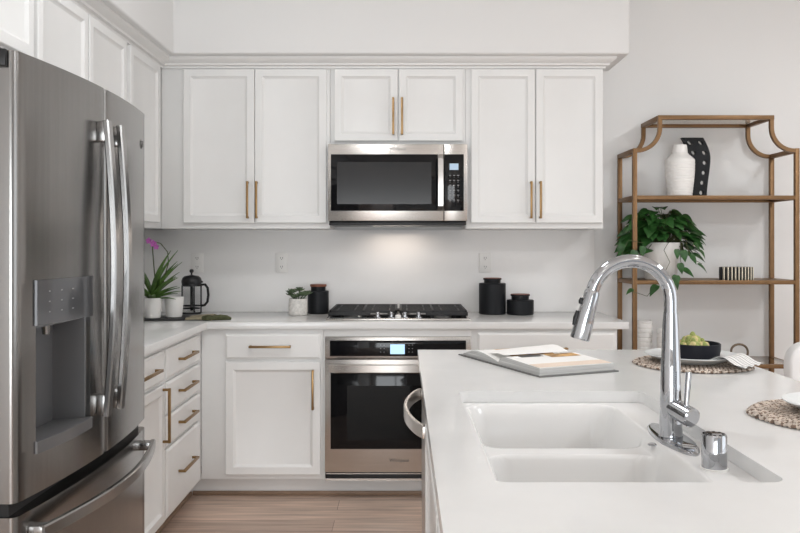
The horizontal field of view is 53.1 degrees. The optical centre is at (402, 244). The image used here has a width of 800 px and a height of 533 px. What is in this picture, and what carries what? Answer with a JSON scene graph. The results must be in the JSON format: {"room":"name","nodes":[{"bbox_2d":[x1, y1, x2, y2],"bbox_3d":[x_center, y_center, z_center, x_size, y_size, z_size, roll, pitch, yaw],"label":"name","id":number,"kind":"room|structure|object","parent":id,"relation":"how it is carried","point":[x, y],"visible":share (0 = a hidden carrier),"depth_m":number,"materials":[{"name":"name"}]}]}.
{"room":"kitchen","nodes":[
{"label":"kitchen","id":0,"kind":"room"},
{"bbox_2d":[161,495,421,532],"bbox_3d":[1.521,1.355,0.690,6.558,0.060,8.380,0,0,0],"label":"floor","id":1,"kind":"structure","parent":0,"point":[200,513],"depth_m":3.94,"materials":[{"name":"brown wood"}]},
{"bbox_2d":[0,48,155,532],"bbox_3d":[-1.201,0.437,2.265,0.858,1.776,0.929,0,0,0],"label":"refrigerator","id":2,"kind":"object","parent":1,"relation":"on","point":[73,459],"visible":1,"depth_m":2.08,"materials":[{"name":"grey metal"}]},
{"bbox_2d":[138,349,170,532],"bbox_3d":[-1.320,0.830,3.139,0.650,0.780,0.676,0,0,0],"label":"base cabinet","id":3,"kind":"object","parent":1,"relation":"on","point":[153,422],"visible":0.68,"depth_m":3.35,"materials":[{"name":"paint"}]},
{"bbox_2d":[144,312,628,355],"bbox_3d":[-0.244,0.421,3.769,2.824,0.037,2.018,0,0,0],"label":"countertop","id":4,"kind":"structure","parent":3,"relation":"on","point":[158,335],"depth_m":4.13,"materials":[{"name":"white stone"}]},
{"bbox_2d":[144,315,191,320],"bbox_3d":[-1.337,0.398,4.313,0.355,0.009,0.235,0,0,-4],"label":"tray","id":5,"kind":"object","parent":4,"relation":"on","point":[163,317],"visible":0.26,"depth_m":4.24,"materials":[{"name":"black"}]},
{"bbox_2d":[144,237,181,318],"bbox_3d":[-1.346,0.178,4.273,0.302,0.431,0.341,0,0,-27],"label":"potted orchid","id":6,"kind":"object","parent":5,"relation":"on","point":[153,298],"visible":0.92,"depth_m":4.25,"materials":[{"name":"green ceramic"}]},
{"bbox_2d":[164,296,183,317],"bbox_3d":[-1.240,0.339,4.335,0.104,0.108,0.104,0,0,0],"label":"flowerpot","id":7,"kind":"object","parent":5,"relation":"on","point":[173,307],"visible":0.91,"depth_m":4.30,"materials":[{"name":"white ceramic"}]},
{"bbox_2d":[181,269,209,314],"bbox_3d":[-1.210,0.273,4.626,0.148,0.259,0.116,0,0,31],"label":"press","id":8,"kind":"object","parent":4,"relation":"on","point":[191,287],"visible":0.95,"depth_m":4.59,"materials":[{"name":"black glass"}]},
{"bbox_2d":[185,314,230,320],"bbox_3d":[-1.030,0.386,4.290,0.240,0.032,0.194,0,0,0],"label":"tea towel","id":9,"kind":"object","parent":4,"relation":"on","point":[205,317],"visible":1,"depth_m":4.22,"materials":[{"name":"green fabric"}]},
{"bbox_2d":[286,287,312,315],"bbox_3d":[-0.592,0.323,4.543,0.158,0.159,0.112,0,0,0],"label":"potted succulent","id":10,"kind":"object","parent":4,"relation":"on","point":[296,306],"visible":1,"depth_m":4.51,"materials":[{"name":"white ceramic"}]},
{"bbox_2d":[288,298,306,315],"bbox_3d":[-0.597,0.355,4.545,0.108,0.095,0.108,0,0,0],"label":"pot","id":11,"kind":"object","parent":10,"relation":"attached to","point":[296,306],"depth_m":4.50,"materials":[{"name":"white ceramic"}]},
{"bbox_2d":[308,284,328,313],"bbox_3d":[-0.493,0.317,4.655,0.122,0.170,0.122,0,0,0],"label":"canister","id":12,"kind":"object","parent":4,"relation":"on","point":[318,301],"visible":0.93,"depth_m":4.61,"materials":[{"name":"black ceramic"}]},
{"bbox_2d":[326,304,469,320],"bbox_3d":[-0.026,0.376,4.465,0.762,0.052,0.520,0,0,0],"label":"gas cooktop","id":13,"kind":"object","parent":4,"relation":"in","point":[339,312],"visible":1,"depth_m":4.25,"materials":[{"name":"metal"}]},
{"bbox_2d":[479,278,505,314],"bbox_3d":[0.517,0.298,4.630,0.155,0.208,0.155,0,0,0],"label":"canister","id":14,"kind":"object","parent":4,"relation":"on","point":[492,293],"visible":1,"depth_m":4.57,"materials":[{"name":"black ceramic"}]},
{"bbox_2d":[507,293,533,314],"bbox_3d":[0.674,0.344,4.600,0.155,0.117,0.155,0,0,0],"label":"canister","id":15,"kind":"object","parent":4,"relation":"on","point":[519,303],"visible":1,"depth_m":4.54,"materials":[{"name":"black ceramic"}]},
{"bbox_2d":[155,492,191,532],"bbox_3d":[-1.119,1.314,3.501,0.013,0.022,1.442,0,0,0],"label":"trim","id":16,"kind":"structure","parent":1,"relation":"on","point":[189,495],"depth_m":3.89,"materials":[{"name":"brown wood"}]},
{"bbox_2d":[161,332,200,519],"bbox_3d":[-1.320,0.830,3.818,0.650,0.780,0.680,0,0,0],"label":"base cabinet","id":17,"kind":"object","parent":1,"relation":"on","point":[182,359],"visible":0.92,"depth_m":3.72,"materials":[{"name":"paint"}]},
{"bbox_2d":[201,329,322,478],"bbox_3d":[-0.732,0.830,4.433,0.634,0.780,0.654,0,0,0],"label":"base cabinet","id":18,"kind":"object","parent":1,"relation":"on","point":[262,389],"visible":0.94,"depth_m":4.15,"materials":[{"name":"paint"}]},
{"bbox_2d":[190,479,421,494],"bbox_3d":[-0.013,1.272,4.245,2.225,0.105,0.020,0,0,0],"label":"baseboard","id":19,"kind":"structure","parent":1,"relation":"on","point":[203,484],"depth_m":4.24,"materials":[{"name":"white paint"}]},
{"bbox_2d":[193,491,421,494],"bbox_3d":[-0.006,1.314,4.229,2.212,0.022,0.013,0,0,0],"label":"trim","id":20,"kind":"structure","parent":1,"relation":"on","point":[194,492],"depth_m":4.22,"materials":[{"name":"brown wood"}]},
{"bbox_2d":[323,329,471,478],"bbox_3d":[-0.028,0.830,4.454,0.771,0.780,0.592,0,0,0],"label":"base cabinet","id":21,"kind":"object","parent":1,"relation":"on","point":[326,332],"visible":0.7,"depth_m":4.16,"materials":[{"name":"paint"}]},
{"bbox_2d":[325,336,470,480],"bbox_3d":[-0.026,0.851,4.394,0.756,0.743,0.651,0,0,0],"label":"wall oven","id":22,"kind":"object","parent":21,"relation":"in","point":[369,380],"visible":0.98,"depth_m":4.13,"materials":[{"name":"silver metal"}]},
{"bbox_2d":[425,425,439,532],"bbox_3d":[0.459,0.879,1.850,0.803,0.892,2.340,0,0,0],"label":"kitchen island","id":23,"kind":"object","parent":1,"relation":"on","point":[431,513],"visible":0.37,"depth_m":1.95,"materials":[{"name":"paint"}]},
{"bbox_2d":[404,388,425,532],"bbox_3d":[0.311,0.830,2.394,0.618,0.780,0.605,0,0,0],"label":"dishwasher","id":24,"kind":"object","parent":23,"relation":"in","point":[418,428],"visible":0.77,"depth_m":2.34,"materials":[{"name":"metal"}]},
{"bbox_2d":[418,350,799,532],"bbox_3d":[0.610,0.418,1.838,1.107,0.030,2.436,0,0,0],"label":"island countertop","id":25,"kind":"structure","parent":23,"relation":"on","point":[468,500],"depth_m":1.45,"materials":[{"name":"white stone"}]},
{"bbox_2d":[458,344,618,377],"bbox_3d":[0.441,0.378,2.716,0.292,0.048,0.538,0,0,-23],"label":"open book","id":26,"kind":"object","parent":25,"relation":"on","point":[541,361],"visible":1,"depth_m":2.58,"materials":[{"name":"grey paper"}]},
{"bbox_2d":[495,348,553,355],"bbox_3d":[0.422,0.377,2.825,0.174,0.010,0.144,0,0,-23],"label":"picture","id":27,"kind":"object","parent":26,"relation":"on","point":[508,349],"depth_m":2.75},
{"bbox_2d":[519,354,541,356],"bbox_3d":[0.418,0.369,2.645,0.085,0.004,0.045,0,0,-23],"label":"picture","id":28,"kind":"object","parent":26,"relation":"on","point":[537,355],"depth_m":2.65,"materials":[{"name":"grey"}]},
{"bbox_2d":[541,353,578,356],"bbox_3d":[0.526,0.372,2.683,0.114,0.008,0.081,0,0,-23],"label":"picture","id":29,"kind":"object","parent":26,"relation":"on","point":[556,354],"depth_m":2.66},
{"bbox_2d":[463,402,760,481],"bbox_3d":[0.403,0.540,1.772,0.555,0.214,0.888,0,0,0],"label":"sink","id":30,"kind":"object","parent":25,"relation":"in","point":[517,441],"visible":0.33,"depth_m":1.88,"materials":[{"name":"white ceramic"}]},
{"bbox_2d":[700,431,728,472],"bbox_3d":[0.601,0.399,1.545,0.052,0.069,0.052,0,0,0],"label":"air gap","id":31,"kind":"object","parent":30,"relation":"on","point":[713,443],"visible":1,"depth_m":1.53,"materials":[{"name":"silver metal"}]},
{"bbox_2d":[571,254,699,456],"bbox_3d":[0.545,0.228,1.805,0.274,0.412,0.248,0,0,30],"label":"kitchen faucet","id":32,"kind":"object","parent":25,"relation":"on","point":[674,412],"visible":1,"depth_m":1.76,"materials":[{"name":"silver metal"}]},
{"bbox_2d":[632,355,754,373],"bbox_3d":[0.967,0.396,2.669,0.382,0.013,0.385,0,0,-16],"label":"placemat","id":33,"kind":"object","parent":25,"relation":"on","point":[648,361],"visible":0.4,"depth_m":2.56,"materials":[{"name":"wicker"}]},
{"bbox_2d":[645,348,736,364],"bbox_3d":[0.962,0.377,2.668,0.300,0.026,0.300,0,0,0],"label":"dinner plate","id":34,"kind":"object","parent":33,"relation":"on","point":[656,352],"visible":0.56,"depth_m":2.58,"materials":[{"name":"ceramic"}]},
{"bbox_2d":[680,340,720,359],"bbox_3d":[0.972,0.354,2.670,0.167,0.052,0.167,0,0,0],"label":"bowl","id":35,"kind":"object","parent":34,"relation":"on","point":[695,352],"visible":0.62,"depth_m":2.60,"materials":[{"name":"black ceramic"}]},
{"bbox_2d":[680,331,709,345],"bbox_3d":[0.961,0.329,2.665,0.108,0.078,0.104,0,0,0],"label":"fruit","id":36,"kind":"object","parent":35,"relation":"in","point":[692,339],"visible":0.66,"depth_m":2.64,"materials":[{"name":"green food"}]},
{"bbox_2d":[709,353,763,368],"bbox_3d":[1.007,0.368,2.608,0.145,0.032,0.275,0,0,-42],"label":"napkin","id":37,"kind":"object","parent":34,"relation":"on","point":[741,360],"visible":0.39,"depth_m":2.53,"materials":[{"name":"white fabric"}]},
{"bbox_2d":[746,399,799,429],"bbox_3d":[0.999,0.396,1.851,0.372,0.013,0.375,0,0,-14],"label":"placemat","id":38,"kind":"object","parent":25,"relation":"on","point":[777,412],"visible":0.94,"depth_m":1.86,"materials":[{"name":"wicker"}]},
{"bbox_2d":[782,392,799,407],"bbox_3d":[1.012,0.377,1.853,0.244,0.026,0.244,0,0,0],"label":"dinner plate","id":39,"kind":"object","parent":38,"relation":"on","point":[793,399],"visible":1,"depth_m":1.92,"materials":[{"name":"ceramic"}]},
{"bbox_2d":[472,329,616,349],"bbox_3d":[0.736,0.830,4.433,0.754,0.780,0.654,0,0,0],"label":"base cabinet","id":40,"kind":"object","parent":1,"relation":"on","point":[482,339],"visible":0.15,"depth_m":4.14,"materials":[{"name":"paint"}]},
{"bbox_2d":[617,115,799,372],"bbox_3d":[1.734,0.305,4.591,0.923,2.040,0.326,0,0,0],"label":"etagere","id":41,"kind":"object","parent":1,"relation":"on","point":[770,362],"visible":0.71,"depth_m":4.44,"materials":[{"name":"brown metal"}]},
{"bbox_2d":[637,320,651,349],"bbox_3d":[1.386,0.551,4.600,0.092,0.228,0.092,0,0,0],"label":"ribbed vase","id":42,"kind":"object","parent":41,"relation":"on","point":[644,327],"visible":0.67,"depth_m":4.56,"materials":[{"name":"white ceramic"}]},
{"bbox_2d":[657,328,661,347],"bbox_3d":[1.475,0.570,4.520,0.080,0.190,0.080,0,0,0],"label":"wall outlet","id":43,"kind":"object","parent":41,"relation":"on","point":[659,330],"visible":0.2,"depth_m":4.50,"materials":[{"name":"white plastic"}]},
{"bbox_2d":[614,206,706,295],"bbox_3d":[1.454,0.036,4.552,0.554,0.503,0.401,0,0,0],"label":"pothos","id":44,"kind":"object","parent":41,"relation":"on","point":[654,241],"visible":0.91,"depth_m":4.49,"materials":[{"name":"green plant"}]},
{"bbox_2d":[644,243,679,279],"bbox_3d":[1.474,0.095,4.575,0.214,0.209,0.214,0,0,0],"label":"pot","id":45,"kind":"object","parent":41,"relation":"on","point":[657,254],"depth_m":4.48,"materials":[{"name":"white ceramic"}]},
{"bbox_2d":[665,144,694,194],"bbox_3d":[1.568,-0.416,4.530,0.163,0.291,0.163,0,0,0],"label":"vase","id":46,"kind":"object","parent":41,"relation":"on","point":[679,166],"visible":0.98,"depth_m":4.47,"materials":[{"name":"white ceramic"}]},
{"bbox_2d":[680,138,709,194],"bbox_3d":[1.701,-0.445,4.655,0.167,0.348,0.034,0,0,0],"label":"sculptural vase","id":47,"kind":"object","parent":41,"relation":"on","point":[697,148],"visible":0.64,"depth_m":4.64,"materials":[{"name":"black ceramic"}]},
{"bbox_2d":[719,267,753,279],"bbox_3d":[1.874,0.163,4.500,0.181,0.072,0.104,0,0,0],"label":"ornament","id":48,"kind":"object","parent":41,"relation":"on","point":[725,273],"visible":1,"depth_m":4.46,"materials":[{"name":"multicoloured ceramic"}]},
{"bbox_2d":[730,343,748,354],"bbox_3d":[1.870,0.613,4.488,0.151,0.112,0.048,0,0,0],"label":"ring sculpture","id":49,"kind":"object","parent":41,"relation":"on","point":[737,344],"visible":0.31,"depth_m":4.50,"materials":[{"name":"metal"}]},
{"bbox_2d":[784,342,799,381],"bbox_3d":[1.835,0.863,3.515,0.520,0.926,0.530,0,0,0],"label":"dining chair","id":50,"kind":"object","parent":1,"relation":"on","point":[792,355],"visible":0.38,"depth_m":3.26,"materials":[{"name":"white fabric"}]},
{"bbox_2d":[101,0,628,70],"bbox_3d":[-0.212,-1.365,0.690,2.891,0.661,8.180,0,0,0],"label":"soffit","id":51,"kind":"structure","parent":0,"point":[177,27],"depth_m":4.34,"materials":[{"name":"white paint"}]},
{"bbox_2d":[144,0,799,375],"bbox_3d":[1.521,-0.175,4.830,6.558,3.000,0.100,0,0,0],"label":"wall","id":52,"kind":"structure","parent":0,"point":[685,57],"depth_m":4.78,"materials":[{"name":"white paint"}]},
{"bbox_2d":[162,69,334,229],"bbox_3d":[-0.874,-0.539,4.585,0.937,0.902,0.380,0,0,0],"label":"upper cabinet","id":53,"kind":"object","parent":52,"relation":"attached to","point":[243,149],"visible":0.99,"depth_m":4.44,"materials":[{"name":"paint"}]},
{"bbox_2d":[70,0,616,69],"bbox_3d":[-0.086,-1.005,3.338,2.522,0.058,2.876,0,0,0],"label":"trim","id":54,"kind":"structure","parent":52,"relation":"attached to","point":[97,9],"depth_m":4.40,"materials":[{"name":"white paint"}]},
{"bbox_2d":[144,230,593,311],"bbox_3d":[-0.253,0.158,4.773,2.785,0.489,0.014,0,0,0],"label":"backsplash","id":55,"kind":"structure","parent":52,"relation":"attached to","point":[555,267],"depth_m":4.77,"materials":[{"name":"stone"}]},
{"bbox_2d":[191,253,202,272],"bbox_3d":[-1.225,0.109,4.761,0.072,0.118,0.010,0,0,0],"label":"wall outlet","id":56,"kind":"object","parent":55,"relation":"attached to","point":[196,258],"visible":0.93,"depth_m":4.76,"materials":[{"name":"white plastic"}]},
{"bbox_2d":[276,253,287,272],"bbox_3d":[-0.722,0.109,4.761,0.072,0.118,0.010,0,0,0],"label":"wall outlet","id":57,"kind":"object","parent":55,"relation":"attached to","point":[281,258],"visible":1,"depth_m":4.76,"materials":[{"name":"white plastic"}]},
{"bbox_2d":[479,253,490,272],"bbox_3d":[0.489,0.109,4.761,0.072,0.118,0.010,0,0,0],"label":"wall outlet","id":58,"kind":"object","parent":55,"relation":"attached to","point":[484,258],"visible":1,"depth_m":4.76,"materials":[{"name":"white plastic"}]},
{"bbox_2d":[330,69,464,144],"bbox_3d":[-0.029,-0.772,4.585,0.750,0.436,0.380,0,0,0],"label":"upper cabinet","id":59,"kind":"object","parent":52,"relation":"attached to","point":[368,106],"visible":0.93,"depth_m":4.44,"materials":[{"name":"paint"}]},
{"bbox_2d":[328,144,466,226],"bbox_3d":[-0.029,-0.327,4.551,0.764,0.444,0.429,0,0,0],"label":"microwave","id":60,"kind":"object","parent":59,"relation":"attached to","point":[370,185],"visible":1,"depth_m":4.38,"materials":[{"name":"silver metal"}]},
{"bbox_2d":[461,69,602,229],"bbox_3d":[0.730,-0.539,4.585,0.765,0.902,0.380,0,0,0],"label":"upper cabinet","id":61,"kind":"object","parent":52,"relation":"attached to","point":[534,137],"visible":1,"depth_m":4.44,"materials":[{"name":"paint"}]},
{"bbox_3d":[-1.708,-0.175,0.640,0.100,3.000,8.280,0,0,0],"label":"wall","id":62,"kind":"structure","parent":0,"visible":0},
{"bbox_2d":[0,0,33,56],"bbox_3d":[-1.488,-0.818,2.392,0.331,0.345,0.982,0,0,0],"label":"upper cabinet","id":63,"kind":"object","parent":62,"relation":"attached to","point":[16,16],"visible":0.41,"depth_m":2.76,"materials":[{"name":"paint"}]},
{"bbox_2d":[34,0,126,100],"bbox_3d":[-1.488,-0.539,3.373,0.331,0.902,0.976,0,0,0],"label":"upper cabinet","id":64,"kind":"object","parent":62,"relation":"attached to","point":[68,38],"visible":0.29,"depth_m":3.29,"materials":[{"name":"paint"}]},
{"bbox_2d":[127,44,160,228],"bbox_3d":[-1.488,-0.539,4.155,0.331,0.902,0.586,0,0,0],"label":"upper cabinet","id":65,"kind":"object","parent":62,"relation":"attached to","point":[143,74],"visible":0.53,"depth_m":4.21,"materials":[{"name":"paint"}]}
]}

